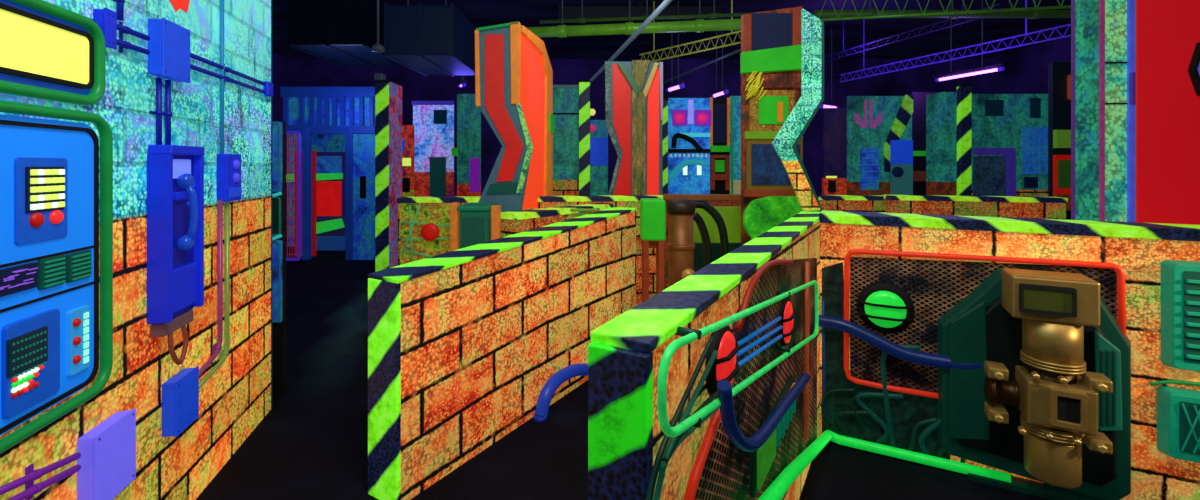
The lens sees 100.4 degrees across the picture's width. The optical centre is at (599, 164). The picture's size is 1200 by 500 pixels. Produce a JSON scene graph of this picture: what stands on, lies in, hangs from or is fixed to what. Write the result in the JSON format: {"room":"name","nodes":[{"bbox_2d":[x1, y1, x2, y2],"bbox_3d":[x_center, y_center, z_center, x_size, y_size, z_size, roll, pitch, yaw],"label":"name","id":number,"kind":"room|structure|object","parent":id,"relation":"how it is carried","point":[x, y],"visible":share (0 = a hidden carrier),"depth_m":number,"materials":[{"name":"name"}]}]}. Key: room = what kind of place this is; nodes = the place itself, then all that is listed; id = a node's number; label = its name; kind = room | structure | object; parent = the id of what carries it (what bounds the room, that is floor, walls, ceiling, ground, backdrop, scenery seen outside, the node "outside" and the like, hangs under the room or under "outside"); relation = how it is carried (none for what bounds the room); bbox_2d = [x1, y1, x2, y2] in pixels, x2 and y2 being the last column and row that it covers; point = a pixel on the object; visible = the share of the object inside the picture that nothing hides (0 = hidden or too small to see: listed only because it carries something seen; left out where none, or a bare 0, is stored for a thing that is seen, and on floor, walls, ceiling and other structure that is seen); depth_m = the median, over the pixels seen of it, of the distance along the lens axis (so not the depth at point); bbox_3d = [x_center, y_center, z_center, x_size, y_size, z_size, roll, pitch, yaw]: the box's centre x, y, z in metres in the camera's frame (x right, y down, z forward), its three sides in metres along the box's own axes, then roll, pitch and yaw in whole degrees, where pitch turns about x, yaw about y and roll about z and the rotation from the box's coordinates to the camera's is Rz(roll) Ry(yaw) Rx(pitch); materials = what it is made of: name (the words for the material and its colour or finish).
{"room":"laser tag arena","nodes":[
{"label":"laser tag arena","id":0,"kind":"room"},
{"bbox_2d":[0,0,270,499],"bbox_3d":[-1.705,-0.250,1.315,0.160,3.600,3.794,0,0,-14],"label":"wall","id":1,"kind":"structure","parent":0,"point":[236,398],"depth_m":2.26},
{"bbox_2d":[0,452,80,494],"bbox_3d":[-1.641,0.900,1.452,0.031,0.087,0.315,0,0,-14],"label":"conduit","id":2,"kind":"object","parent":1,"relation":"attached to","point":[31,474],"visible":1,"depth_m":1.45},
{"bbox_2d":[7,464,80,499],"bbox_3d":[-1.641,0.941,1.452,0.031,0.082,0.314,0,0,-14],"label":"conduit","id":3,"kind":"object","parent":1,"relation":"attached to","point":[28,494],"visible":0.92,"depth_m":1.46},
{"bbox_2d":[0,0,105,105],"bbox_3d":[-1.558,-0.333,1.177,0.060,0.287,1.026,0,0,-14],"label":"illuminated sign","id":4,"kind":"object","parent":1,"relation":"attached to","point":[49,51],"visible":1,"depth_m":1.47,"materials":[{"name":"plastic"}]},
{"bbox_2d":[0,9,88,83],"bbox_3d":[-1.558,-0.336,1.179,0.020,0.158,0.917,0,0,-14],"label":"light","id":5,"kind":"object","parent":4,"relation":"attached to","point":[33,47],"depth_m":1.45,"materials":[{"name":"plastic"}]},
{"bbox_2d":[0,100,112,453],"bbox_3d":[-1.557,0.291,1.188,0.066,0.923,1.047,0,0,-14],"label":"control console","id":6,"kind":"object","parent":1,"relation":"attached to","point":[56,177],"visible":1,"depth_m":1.47,"materials":[{"name":"blue metal"}]},
{"bbox_2d":[37,255,65,289],"bbox_3d":[-1.619,0.315,1.474,0.015,0.088,0.090,0,0,-14],"label":"vent grille","id":7,"kind":"object","parent":6,"relation":"attached to","point":[51,269],"depth_m":1.47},
{"bbox_2d":[65,250,91,282],"bbox_3d":[-1.644,0.318,1.574,0.015,0.088,0.094,0,0,-14],"label":"vent grille","id":8,"kind":"object","parent":6,"relation":"attached to","point":[78,263],"depth_m":1.56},
{"bbox_2d":[93,8,116,48],"bbox_3d":[-1.702,-0.469,1.717,0.042,0.131,0.055,0,0,-14],"label":"junction box","id":9,"kind":"object","parent":1,"relation":"attached to","point":[106,19],"visible":0.8,"depth_m":1.71,"materials":[{"name":"blue paint"}]},
{"bbox_2d":[77,408,135,499],"bbox_3d":[-1.695,1.014,1.722,0.057,0.258,0.200,0,0,-14],"label":"junction box","id":10,"kind":"object","parent":1,"relation":"attached to","point":[107,461],"visible":1,"depth_m":1.69,"materials":[{"name":"purple paint"}]},
{"bbox_2d":[149,78,162,144],"bbox_3d":[-1.783,-0.210,2.018,0.030,0.283,0.056,0,0,-14],"label":"conduit","id":11,"kind":"object","parent":1,"relation":"attached to","point":[158,112],"visible":0.86,"depth_m":2.01,"materials":[{"name":"blue paint"}]},
{"bbox_2d":[163,80,171,144],"bbox_3d":[-1.798,-0.212,2.077,0.030,0.283,0.056,0,0,-14],"label":"conduit","id":12,"kind":"object","parent":1,"relation":"attached to","point":[167,113],"visible":0.78,"depth_m":2.07,"materials":[{"name":"blue paint"}]},
{"bbox_2d":[148,18,189,82],"bbox_3d":[-1.783,-0.470,2.072,0.057,0.231,0.198,0,0,-14],"label":"junction box","id":13,"kind":"object","parent":1,"relation":"attached to","point":[169,42],"visible":1,"depth_m":2.02,"materials":[{"name":"blue paint"}]},
{"bbox_2d":[147,145,204,364],"bbox_3d":[-1.761,0.379,2.108,0.118,0.918,0.261,0,0,-14],"label":"phone","id":14,"kind":"object","parent":1,"relation":"attached to","point":[175,173],"visible":1,"depth_m":2.06,"materials":[{"name":"blue paint"}]},
{"bbox_2d":[147,145,204,154],"bbox_3d":[-1.777,-0.062,2.104,0.085,0.038,0.258,0,0,-14],"label":"hood","id":15,"kind":"object","parent":14,"relation":"attached to","point":[152,149],"depth_m":2.01,"materials":[{"name":"blue paint"}]},
{"bbox_2d":[162,366,198,436],"bbox_3d":[-1.802,1.014,2.150,0.057,0.230,0.176,0,0,-14],"label":"junction box","id":16,"kind":"object","parent":1,"relation":"attached to","point":[180,393],"visible":1,"depth_m":2.11,"materials":[{"name":"blue paint"}]},
{"bbox_2d":[199,200,222,376],"bbox_3d":[-1.868,0.585,2.359,0.031,0.820,0.317,0,0,-14],"label":"conduit","id":17,"kind":"object","parent":1,"relation":"attached to","point":[216,348],"visible":0.94,"depth_m":2.49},
{"bbox_2d":[199,201,229,388],"bbox_3d":[-1.877,0.614,2.394,0.031,0.868,0.389,0,0,-14],"label":"conduit","id":18,"kind":"object","parent":1,"relation":"attached to","point":[223,354],"visible":0.89,"depth_m":2.56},
{"bbox_2d":[220,0,224,153],"bbox_3d":[-1.910,-0.494,2.521,0.029,0.878,0.054,0,0,-14],"label":"conduit","id":19,"kind":"object","parent":1,"relation":"attached to","point":[221,1],"visible":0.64,"depth_m":2.52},
{"bbox_2d":[190,64,265,93],"bbox_3d":[-1.922,-0.442,2.575,0.031,0.058,0.926,0,0,-14],"label":"conduit","id":20,"kind":"object","parent":1,"relation":"attached to","point":[193,67],"visible":0.76,"depth_m":2.55,"materials":[{"name":"blue paint"}]},
{"bbox_2d":[190,53,265,85],"bbox_3d":[-1.922,-0.492,2.575,0.031,0.058,0.926,0,0,-14],"label":"conduit","id":21,"kind":"object","parent":1,"relation":"attached to","point":[196,57],"visible":0.69,"depth_m":2.56,"materials":[{"name":"blue paint"}]},
{"bbox_2d":[217,154,241,201],"bbox_3d":[-1.905,0.064,2.585,0.070,0.242,0.159,0,0,-14],"label":"intercom box","id":22,"kind":"object","parent":1,"relation":"attached to","point":[229,188],"visible":1,"depth_m":2.52,"materials":[{"name":"blue paint"}]},
{"bbox_2d":[271,0,271,408],"bbox_3d":[-2.168,-0.250,3.160,0.168,3.600,0.012,0,0,-14],"label":"trim","id":23,"kind":"structure","parent":1,"relation":"attached to","point":[271,0],"depth_m":3.17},
{"bbox_2d":[272,52,291,225],"bbox_3d":[-8.075,-0.600,5.750,0.150,4.300,14.500,0,0,0],"label":"wall","id":24,"kind":"structure","parent":0,"point":[281,65],"depth_m":12.48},
{"bbox_2d":[287,134,344,246],"bbox_3d":[-4.950,0.050,9.550,1.980,3.000,0.100,0,0,0],"label":"wall","id":25,"kind":"structure","parent":0,"point":[320,142],"depth_m":9.50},
{"bbox_2d":[196,227,1048,499],"bbox_3d":[1.000,1.600,5.750,18.000,0.100,14.500,0,0,0],"label":"floor","id":26,"kind":"structure","parent":0,"point":[312,443],"depth_m":2.67,"materials":[{"name":"carpet"}]},
{"bbox_2d":[272,122,285,388],"bbox_3d":[-2.244,0.626,3.438,0.129,1.847,0.092,0,0,-4],"label":"wall panel","id":27,"kind":"object","parent":26,"relation":"on","point":[278,128],"visible":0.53,"depth_m":3.44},
{"bbox_2d":[286,131,300,260],"bbox_3d":[-5.027,0.503,8.100,0.362,2.105,0.050,0,0,0],"label":"board","id":28,"kind":"object","parent":26,"relation":"on","point":[298,133],"visible":0.59,"depth_m":8.09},
{"bbox_2d":[295,151,315,255],"bbox_3d":[-5.027,0.652,8.530,0.344,1.796,0.060,0,0,0],"label":"board","id":29,"kind":"object","parent":26,"relation":"on","point":[313,152],"visible":0.43,"depth_m":8.50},
{"bbox_2d":[280,87,374,259],"bbox_3d":[-4.444,0.135,8.200,1.542,2.829,0.120,0,0,0],"label":"frame","id":30,"kind":"object","parent":26,"relation":"on","point":[348,111],"visible":0.8,"depth_m":8.15,"materials":[{"name":"metal"}]},
{"bbox_2d":[316,152,344,250],"bbox_3d":[-4.878,0.658,9.185,0.612,1.784,0.430,0,0,0],"label":"door","id":31,"kind":"structure","parent":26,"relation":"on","point":[330,194],"depth_m":8.97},
{"bbox_2d":[316,218,344,233],"bbox_3d":[-4.916,1.116,8.860,0.681,0.320,0.220,0,0,0],"label":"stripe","id":32,"kind":"object","parent":31,"relation":"attached to","point":[324,226],"visible":0.56,"depth_m":8.75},
{"bbox_2d":[353,134,374,259],"bbox_3d":[-3.854,0.521,8.195,0.361,2.058,0.070,0,0,0],"label":"wall","id":33,"kind":"structure","parent":26,"relation":"on","point":[363,144],"depth_m":8.17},
{"bbox_2d":[374,73,401,271],"bbox_3d":[-2.262,0.298,5.340,0.176,2.503,0.320,0,0,0],"label":"striped post","id":34,"kind":"object","parent":26,"relation":"on","point":[388,95],"visible":0.84,"depth_m":5.20,"materials":[{"name":"paint"}]},
{"bbox_2d":[402,125,413,196],"bbox_3d":[-2.956,0.471,7.620,0.228,2.158,0.080,0,0,0],"label":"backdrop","id":35,"kind":"structure","parent":26,"relation":"on","point":[407,130],"depth_m":7.60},
{"bbox_2d":[400,203,449,264],"bbox_3d":[-1.456,0.939,4.192,0.448,1.222,0.135,0,0,0],"label":"board","id":36,"kind":"object","parent":26,"relation":"on","point":[424,227],"visible":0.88,"depth_m":4.20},
{"bbox_2d":[412,101,453,196],"bbox_3d":[-2.806,0.237,8.420,0.706,2.625,0.080,0,0,0],"label":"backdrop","id":37,"kind":"structure","parent":26,"relation":"on","point":[433,121],"depth_m":8.40,"materials":[{"name":"paint"}]},
{"bbox_2d":[430,157,445,196],"bbox_3d":[-2.722,0.269,8.390,0.269,0.806,0.020,0,0,0],"label":"painting","id":38,"kind":"object","parent":37,"relation":"attached to","point":[437,164],"depth_m":8.38},
{"bbox_2d":[450,202,459,250],"bbox_3d":[-1.143,0.923,3.940,0.055,1.254,0.080,0,0,0],"label":"board","id":39,"kind":"object","parent":26,"relation":"on","point":[454,213],"visible":0.44,"depth_m":3.90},
{"bbox_2d":[452,94,480,195],"bbox_3d":[-1.983,0.250,7.420,0.414,2.601,0.080,0,0,0],"label":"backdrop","id":40,"kind":"structure","parent":26,"relation":"on","point":[468,150],"depth_m":7.40,"materials":[{"name":"green paint"}]},
{"bbox_2d":[470,158,479,191],"bbox_3d":[-1.850,0.148,7.390,0.148,0.503,0.020,0,0,0],"label":"painting","id":41,"kind":"object","parent":40,"relation":"attached to","point":[474,162],"depth_m":7.38,"materials":[{"name":"purple paint"}]},
{"bbox_2d":[457,203,497,248],"bbox_3d":[-0.987,0.935,4.050,0.250,1.230,0.340,0,0,0],"label":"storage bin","id":42,"kind":"object","parent":26,"relation":"on","point":[475,218],"visible":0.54,"depth_m":3.88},
{"bbox_2d":[491,205,500,239],"bbox_3d":[-0.819,0.935,3.940,0.062,1.230,0.080,0,0,0],"label":"board","id":43,"kind":"object","parent":26,"relation":"on","point":[495,209],"visible":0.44,"depth_m":3.90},
{"bbox_2d":[368,207,636,499],"bbox_3d":[-0.395,0.958,3.301,0.223,1.185,2.343,0,0,32],"label":"wall","id":44,"kind":"structure","parent":26,"relation":"on","point":[464,344],"depth_m":2.69,"materials":[{"name":"brick"}]},
{"bbox_2d":[475,21,554,211],"bbox_3d":[-0.821,0.118,5.077,0.567,2.864,1.715,0,0,0],"label":"wall","id":45,"kind":"structure","parent":26,"relation":"on","point":[514,72],"depth_m":4.25,"materials":[{"name":"paint"}]},
{"bbox_2d":[397,195,662,305],"bbox_3d":[-0.659,0.940,5.239,2.777,1.220,0.204,0,0,-6],"label":"wall","id":46,"kind":"structure","parent":26,"relation":"on","point":[627,201],"depth_m":5.24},
{"bbox_2d":[501,203,612,237],"bbox_3d":[-0.347,0.970,4.556,0.204,1.160,1.296,0,0,38],"label":"wall","id":47,"kind":"structure","parent":26,"relation":"on","point":[512,222],"depth_m":4.19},
{"bbox_2d":[534,363,587,421],"bbox_3d":[-0.024,1.453,3.612,0.078,0.243,1.383,0,0,32],"label":"hose","id":48,"kind":"object","parent":26,"relation":"on","point":[548,390],"visible":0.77,"depth_m":3.13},
{"bbox_2d":[553,85,578,195],"bbox_3d":[-0.483,0.223,6.920,0.442,2.654,0.080,0,0,0],"label":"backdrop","id":49,"kind":"structure","parent":26,"relation":"on","point":[565,97],"depth_m":6.90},
{"bbox_2d":[578,80,590,195],"bbox_3d":[-0.205,0.217,6.630,0.165,2.666,0.080,0,0,0],"label":"striped post","id":50,"kind":"object","parent":26,"relation":"on","point":[584,85],"visible":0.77,"depth_m":6.60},
{"bbox_2d":[590,109,607,195],"bbox_3d":[-0.024,0.384,6.975,0.271,2.331,0.170,0,0,0],"label":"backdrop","id":51,"kind":"structure","parent":26,"relation":"on","point":[598,130],"depth_m":7.00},
{"bbox_2d":[605,60,662,194],"bbox_3d":[0.375,0.192,5.600,0.661,2.714,0.140,0,0,0],"label":"wall","id":52,"kind":"structure","parent":26,"relation":"on","point":[634,89],"depth_m":5.58,"materials":[{"name":"paint"}]},
{"bbox_2d":[640,198,665,301],"bbox_3d":[0.378,0.897,3.600,0.168,1.305,0.200,0,0,0],"label":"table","id":53,"kind":"object","parent":26,"relation":"on","point":[652,210],"visible":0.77,"depth_m":3.51,"materials":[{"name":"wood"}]},
{"bbox_2d":[662,98,668,193],"bbox_3d":[0.884,0.323,6.830,0.102,2.454,0.080,0,0,0],"label":"striped post","id":54,"kind":"object","parent":26,"relation":"on","point":[665,100],"visible":0.41,"depth_m":6.80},
{"bbox_2d":[666,199,695,287],"bbox_3d":[0.598,0.903,3.661,0.215,1.294,0.293,0,0,0],"label":"pipe","id":55,"kind":"object","parent":26,"relation":"on","point":[680,245],"visible":0.48,"depth_m":3.62,"materials":[{"name":"gold metal"}]},
{"bbox_2d":[668,98,710,193],"bbox_3d":[1.251,0.306,6.992,0.606,2.488,0.135,0,0,0],"label":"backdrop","id":56,"kind":"structure","parent":26,"relation":"on","point":[689,119],"depth_m":7.00,"materials":[{"name":"paint"}]},
{"bbox_2d":[668,159,706,179],"bbox_3d":[1.219,0.061,6.970,0.542,0.290,0.080,0,0,0],"label":"painting","id":57,"kind":"object","parent":56,"relation":"attached to","point":[678,169],"depth_m":7.00},
{"bbox_2d":[663,194,740,289],"bbox_3d":[1.098,0.930,5.239,0.870,1.240,0.204,0,0,7],"label":"wall","id":58,"kind":"structure","parent":26,"relation":"on","point":[716,200],"depth_m":5.15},
{"bbox_2d":[588,211,820,499],"bbox_3d":[0.667,0.917,2.018,0.136,1.267,2.432,0,0,32],"label":"wall","id":59,"kind":"structure","parent":26,"relation":"on","point":[625,353],"depth_m":1.06,"materials":[{"name":"paint"}]},
{"bbox_2d":[646,336,713,499],"bbox_3d":[0.180,0.522,1.068,0.012,0.212,0.359,0,0,32],"label":"cable","id":60,"kind":"object","parent":59,"relation":"attached to","point":[660,453],"visible":0.91,"depth_m":1.02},
{"bbox_2d":[653,350,717,499],"bbox_3d":[0.196,0.553,1.093,0.012,0.186,0.358,0,0,32],"label":"cable","id":61,"kind":"object","parent":59,"relation":"attached to","point":[660,479],"visible":0.9,"depth_m":1.07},
{"bbox_2d":[705,325,739,398],"bbox_3d":[0.331,0.514,1.309,0.048,0.191,0.191,0,0,32],"label":"light","id":62,"kind":"object","parent":59,"relation":"attached to","point":[725,366],"visible":0.77,"depth_m":1.27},
{"bbox_2d":[657,280,818,436],"bbox_3d":[0.576,0.584,1.699,0.055,0.486,1.834,0,0,32],"label":"frame","id":63,"kind":"object","parent":59,"relation":"attached to","point":[689,335],"visible":0.96,"depth_m":1.09,"materials":[{"name":"metal"}]},
{"bbox_2d":[683,258,816,499],"bbox_3d":[0.661,0.901,1.855,0.036,1.146,1.930,0,0,32],"label":"mesh screen","id":64,"kind":"object","parent":59,"relation":"attached to","point":[720,469],"visible":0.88,"depth_m":1.69,"materials":[{"name":"metal"}]},
{"bbox_2d":[717,373,809,451],"bbox_3d":[0.578,0.713,1.641,0.033,0.403,1.124,0,0,32],"label":"hose","id":65,"kind":"object","parent":59,"relation":"attached to","point":[724,388],"visible":1,"depth_m":1.33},
{"bbox_2d":[749,375,795,497],"bbox_3d":[0.633,0.947,1.804,0.043,0.156,0.628,0,0,32],"label":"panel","id":66,"kind":"object","parent":59,"relation":"attached to","point":[760,460],"visible":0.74,"depth_m":1.65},
{"bbox_2d":[779,297,796,345],"bbox_3d":[0.744,0.622,1.978,0.048,0.202,0.202,0,0,32],"label":"light","id":67,"kind":"object","parent":59,"relation":"attached to","point":[787,313],"visible":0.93,"depth_m":1.93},
{"bbox_2d":[693,207,740,271],"bbox_3d":[1.075,0.956,4.325,0.533,1.189,0.050,0,0,0],"label":"board","id":68,"kind":"object","parent":26,"relation":"on","point":[731,216],"visible":0.21,"depth_m":4.30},
{"bbox_2d":[710,98,729,193],"bbox_3d":[1.721,0.293,7.155,0.302,2.515,0.210,0,0,0],"label":"booth","id":69,"kind":"object","parent":26,"relation":"on","point":[719,107],"visible":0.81,"depth_m":7.18,"materials":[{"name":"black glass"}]},
{"bbox_2d":[730,96,740,193],"bbox_3d":[1.884,0.306,6.820,0.204,2.488,0.080,0,0,0],"label":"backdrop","id":70,"kind":"structure","parent":26,"relation":"on","point":[735,101],"depth_m":6.80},
{"bbox_2d":[740,6,802,245],"bbox_3d":[1.287,0.179,3.750,0.472,2.742,0.121,0,0,0],"label":"wall","id":71,"kind":"structure","parent":26,"relation":"on","point":[770,56],"depth_m":3.71,"materials":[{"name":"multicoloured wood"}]},
{"bbox_2d":[743,196,815,239],"bbox_3d":[1.285,0.887,3.590,0.500,1.326,0.060,0,0,0],"label":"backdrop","id":72,"kind":"structure","parent":26,"relation":"on","point":[761,215],"depth_m":3.56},
{"bbox_2d":[822,108,846,194],"bbox_3d":[3.508,0.353,7.415,0.385,2.394,0.090,0,0,0],"label":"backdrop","id":73,"kind":"structure","parent":26,"relation":"on","point":[834,120],"depth_m":7.40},
{"bbox_2d":[816,195,884,212],"bbox_3d":[3.077,0.960,6.039,0.879,1.180,0.204,0,0,7],"label":"wall","id":74,"kind":"structure","parent":26,"relation":"on","point":[856,203],"depth_m":5.96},
{"bbox_2d":[847,95,912,194],"bbox_3d":[3.927,0.285,7.012,0.882,2.530,0.095,0,0,0],"label":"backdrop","id":75,"kind":"structure","parent":26,"relation":"on","point":[872,121],"depth_m":7.00,"materials":[{"name":"paint"}]},
{"bbox_2d":[758,430,1010,499],"bbox_3d":[0.996,1.255,2.182,1.932,0.566,0.734,0,0,-34],"label":"tube","id":76,"kind":"object","parent":26,"relation":"on","point":[785,479],"visible":0.97,"depth_m":2.47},
{"bbox_2d":[821,262,964,462],"bbox_3d":[1.592,1.046,2.644,0.775,1.008,0.050,0,0,28],"label":"board","id":77,"kind":"object","parent":26,"relation":"on","point":[905,421],"visible":0.79,"depth_m":2.73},
{"bbox_2d":[890,140,912,194],"bbox_3d":[4.053,0.608,6.713,0.282,1.885,0.095,0,0,0],"label":"notice board","id":78,"kind":"object","parent":26,"relation":"on","point":[901,151],"visible":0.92,"depth_m":6.70,"materials":[{"name":"blue paint"}]},
{"bbox_2d":[910,92,939,194],"bbox_3d":[4.978,0.220,7.600,0.471,2.660,0.120,0,0,0],"label":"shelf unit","id":79,"kind":"object","parent":26,"relation":"on","point":[919,98],"visible":0.27,"depth_m":7.60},
{"bbox_2d":[926,92,956,195],"bbox_3d":[4.352,0.322,6.350,0.223,2.455,0.300,0,0,0],"label":"column","id":80,"kind":"structure","parent":26,"relation":"on","point":[941,108],"depth_m":6.21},
{"bbox_2d":[955,84,972,195],"bbox_3d":[4.246,0.307,5.830,0.159,2.486,0.080,0,0,0],"label":"striped post","id":81,"kind":"object","parent":26,"relation":"on","point":[964,91],"visible":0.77,"depth_m":5.80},
{"bbox_2d":[884,195,1067,219],"bbox_3d":[3.919,0.940,5.287,1.600,1.220,0.204,0,0,15],"label":"wall","id":82,"kind":"structure","parent":26,"relation":"on","point":[986,206],"depth_m":5.19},
{"bbox_2d":[819,210,1199,499],"bbox_3d":[2.317,0.912,2.406,2.305,1.275,0.227,0,0,28],"label":"wall","id":83,"kind":"structure","parent":26,"relation":"on","point":[1140,249],"depth_m":2.27,"materials":[{"name":"brick"}]},
{"bbox_2d":[772,9,823,210],"bbox_3d":[1.185,-0.331,3.010,0.305,1.205,0.060,0,0,0],"label":"upright","id":84,"kind":"object","parent":83,"relation":"on","point":[785,142],"visible":1,"depth_m":2.98,"materials":[{"name":"paint"}]},
{"bbox_2d":[844,249,1125,398],"bbox_3d":[1.856,0.822,2.509,1.136,0.759,0.044,0,0,28],"label":"mesh screen","id":85,"kind":"object","parent":83,"relation":"attached to","point":[934,287],"visible":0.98,"depth_m":2.61,"materials":[{"name":"metal"}]},
{"bbox_2d":[857,282,914,333],"bbox_3d":[1.514,0.765,2.655,0.270,0.270,0.094,0,0,28],"label":"light","id":86,"kind":"object","parent":85,"relation":"attached to","point":[884,307],"visible":1,"depth_m":2.64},
{"bbox_2d":[818,314,981,369],"bbox_3d":[1.600,0.932,2.599,0.876,0.186,0.086,0,0,28],"label":"hose","id":87,"kind":"object","parent":85,"relation":"attached to","point":[903,353],"visible":0.83,"depth_m":2.60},
{"bbox_2d":[1157,386,1199,462],"bbox_3d":[2.587,1.120,2.103,0.322,0.298,0.084,0,0,28],"label":"vent box","id":88,"kind":"object","parent":83,"relation":"attached to","point":[1178,409],"visible":1,"depth_m":2.13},
{"bbox_2d":[1161,260,1199,371],"bbox_3d":[2.539,0.650,2.125,0.192,0.469,0.088,0,0,28],"label":"vent box","id":89,"kind":"object","parent":83,"relation":"attached to","point":[1180,280],"visible":1,"depth_m":2.13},
{"bbox_2d":[972,94,1047,196],"bbox_3d":[5.280,0.321,6.400,1.037,2.459,0.120,0,0,0],"label":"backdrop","id":90,"kind":"structure","parent":26,"relation":"on","point":[1010,131],"depth_m":6.40,"materials":[{"name":"teal paint"}]},
{"bbox_2d":[937,267,1130,499],"bbox_3d":[2.046,1.027,2.363,0.742,1.047,0.125,0,0,28],"label":"machine housing","id":91,"kind":"object","parent":26,"relation":"on","point":[978,329],"visible":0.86,"depth_m":2.39,"materials":[{"name":"metal"}]},
{"bbox_2d":[984,268,1112,488],"bbox_3d":[1.979,0.938,2.238,0.416,0.897,0.249,0,0,28],"label":"machine","id":92,"kind":"object","parent":91,"relation":"attached to","point":[1058,406],"visible":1,"depth_m":2.16,"materials":[{"name":"gold metal"}]},
{"bbox_2d":[1057,396,1079,423],"bbox_3d":[1.982,1.032,2.120,0.080,0.114,0.016,0,0,28],"label":"socket","id":93,"kind":"object","parent":92,"relation":"attached to","point":[1068,407],"depth_m":2.11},
{"bbox_2d":[1048,62,1070,219],"bbox_3d":[5.208,0.198,5.600,0.269,2.704,0.120,0,0,0],"label":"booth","id":94,"kind":"object","parent":26,"relation":"on","point":[1059,73],"visible":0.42,"depth_m":5.60,"materials":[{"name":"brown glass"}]},
{"bbox_2d":[1071,0,1135,221],"bbox_3d":[2.959,-0.400,2.923,0.237,3.900,0.185,0,0,0],"label":"column","id":95,"kind":"structure","parent":26,"relation":"on","point":[1103,32],"depth_m":2.86,"materials":[{"name":"paint"}]},
{"bbox_2d":[1136,0,1199,224],"bbox_3d":[3.751,-0.400,2.687,1.500,3.900,0.043,0,0,8],"label":"wall","id":96,"kind":"structure","parent":26,"relation":"on","point":[1167,31],"depth_m":2.78,"materials":[{"name":"red paint"}]},
{"bbox_3d":[0.901,1.425,3.950,1.100,0.250,0.500,0,0,0],"label":"mound","id":97,"kind":"object","parent":26,"relation":"on","visible":0},
{"bbox_2d":[693,212,711,266],"bbox_3d":[0.793,0.949,3.900,0.165,1.162,0.064,0,0,0],"label":"hose","id":98,"kind":"object","parent":97,"relation":"on","point":[697,218],"visible":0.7,"depth_m":3.87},
{"bbox_2d":[692,200,728,257],"bbox_3d":[0.862,0.901,3.900,0.293,1.258,0.064,0,0,0],"label":"hose","id":99,"kind":"object","parent":97,"relation":"on","point":[706,206],"visible":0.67,"depth_m":3.87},
{"bbox_2d":[292,59,984,195],"bbox_3d":[1.000,-0.600,13.075,18.000,4.300,0.150,0,0,0],"label":"wall","id":100,"kind":"structure","parent":0,"point":[699,83],"depth_m":13.00,"materials":[{"name":"paint"}]},
{"bbox_2d":[272,0,1070,58],"bbox_3d":[1.000,-2.800,5.750,18.000,0.100,14.500,0,0,0],"label":"ceiling","id":101,"kind":"structure","parent":0,"point":[480,13],"depth_m":10.00,"materials":[{"name":"black"}]},
{"bbox_2d":[288,0,404,66],"bbox_3d":[-3.815,-2.208,7.742,1.090,1.085,1.515,0,0,0],"label":"duct","id":102,"kind":"object","parent":101,"relation":"hanging from","point":[343,33],"visible":0.73,"depth_m":7.00,"materials":[{"name":"metal"}]},
{"bbox_2d":[384,0,475,76],"bbox_3d":[-2.353,-2.083,7.242,0.898,1.335,1.515,0,0,0],"label":"duct","id":103,"kind":"object","parent":101,"relation":"hanging from","point":[426,40],"visible":0.84,"depth_m":6.50,"materials":[{"name":"metal"}]},
{"bbox_2d":[590,0,671,81],"bbox_3d":[0.133,-1.550,7.530,0.055,0.056,6.881,0,0,-10],"label":"conduit","id":104,"kind":"object","parent":101,"relation":"hanging from","point":[665,3],"visible":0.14,"depth_m":5.75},
{"bbox_2d":[526,0,740,37],"bbox_3d":[0.392,-2.234,6.601,3.025,1.032,0.160,0,0,8],"label":"ceiling pipe","id":105,"kind":"object","parent":101,"relation":"hanging from","point":[700,25],"visible":0.8,"depth_m":6.53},
{"bbox_2d":[559,3,720,42],"bbox_3d":[0.680,-2.600,9.242,2.760,0.300,1.515,0,0,0],"label":"duct","id":106,"kind":"object","parent":101,"relation":"hanging from","point":[569,11],"visible":0.66,"depth_m":8.50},
{"bbox_2d":[540,0,754,23],"bbox_3d":[0.656,-2.381,6.978,3.056,0.737,0.072,0,0,7],"label":"ceiling pipe","id":107,"kind":"object","parent":101,"relation":"hanging from","point":[711,15],"visible":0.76,"depth_m":6.97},
{"bbox_2d":[639,0,740,61],"bbox_3d":[1.411,-2.243,7.832,0.028,1.014,2.207,0,0,-41],"label":"truss","id":108,"kind":"object","parent":101,"relation":"hanging from","point":[732,32],"visible":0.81,"depth_m":7.79,"materials":[{"name":"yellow metal"}]},
{"bbox_2d":[825,0,1000,61],"bbox_3d":[4.679,-2.344,7.919,0.024,0.812,3.212,0,0,-15],"label":"truss","id":109,"kind":"object","parent":101,"relation":"hanging from","point":[971,19],"visible":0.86,"depth_m":7.78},
{"bbox_2d":[813,0,1070,18],"bbox_3d":[4.552,-2.319,6.457,3.551,0.862,0.121,0,0,0],"label":"ceiling pipe","id":110,"kind":"object","parent":101,"relation":"hanging from","point":[1031,14],"visible":0.72,"depth_m":6.42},
{"bbox_2d":[818,0,1070,20],"bbox_3d":[3.871,-2.217,5.604,2.692,1.066,0.032,0,0,11],"label":"truss","id":111,"kind":"object","parent":101,"relation":"hanging from","point":[1059,6],"visible":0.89,"depth_m":5.61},
{"bbox_2d":[840,0,1070,82],"bbox_3d":[5.396,-2.194,8.119,0.024,1.112,3.859,0,0,-19],"label":"truss","id":112,"kind":"object","parent":101,"relation":"hanging from","point":[1054,28],"visible":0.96,"depth_m":7.61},
{"bbox_2d":[932,0,1004,81],"bbox_3d":[5.706,-2.059,7.788,0.076,1.382,1.093,0,0,-17],"label":"blacklight","id":113,"kind":"object","parent":101,"relation":"hanging from","point":[982,69],"visible":1,"depth_m":7.76,"materials":[{"name":"purple"}]},
{"bbox_2d":[932,62,1004,78],"bbox_3d":[5.707,-1.460,7.793,0.070,0.070,1.085,0,0,-17],"label":"fluorescent light","id":114,"kind":"object","parent":113,"relation":"on","point":[998,66],"depth_m":7.70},
{"bbox_2d":[985,36,1070,93],"bbox_3d":[10.075,-0.600,5.750,0.150,4.300,14.500,0,0,0],"label":"wall","id":115,"kind":"structure","parent":0,"point":[1026,69],"depth_m":11.70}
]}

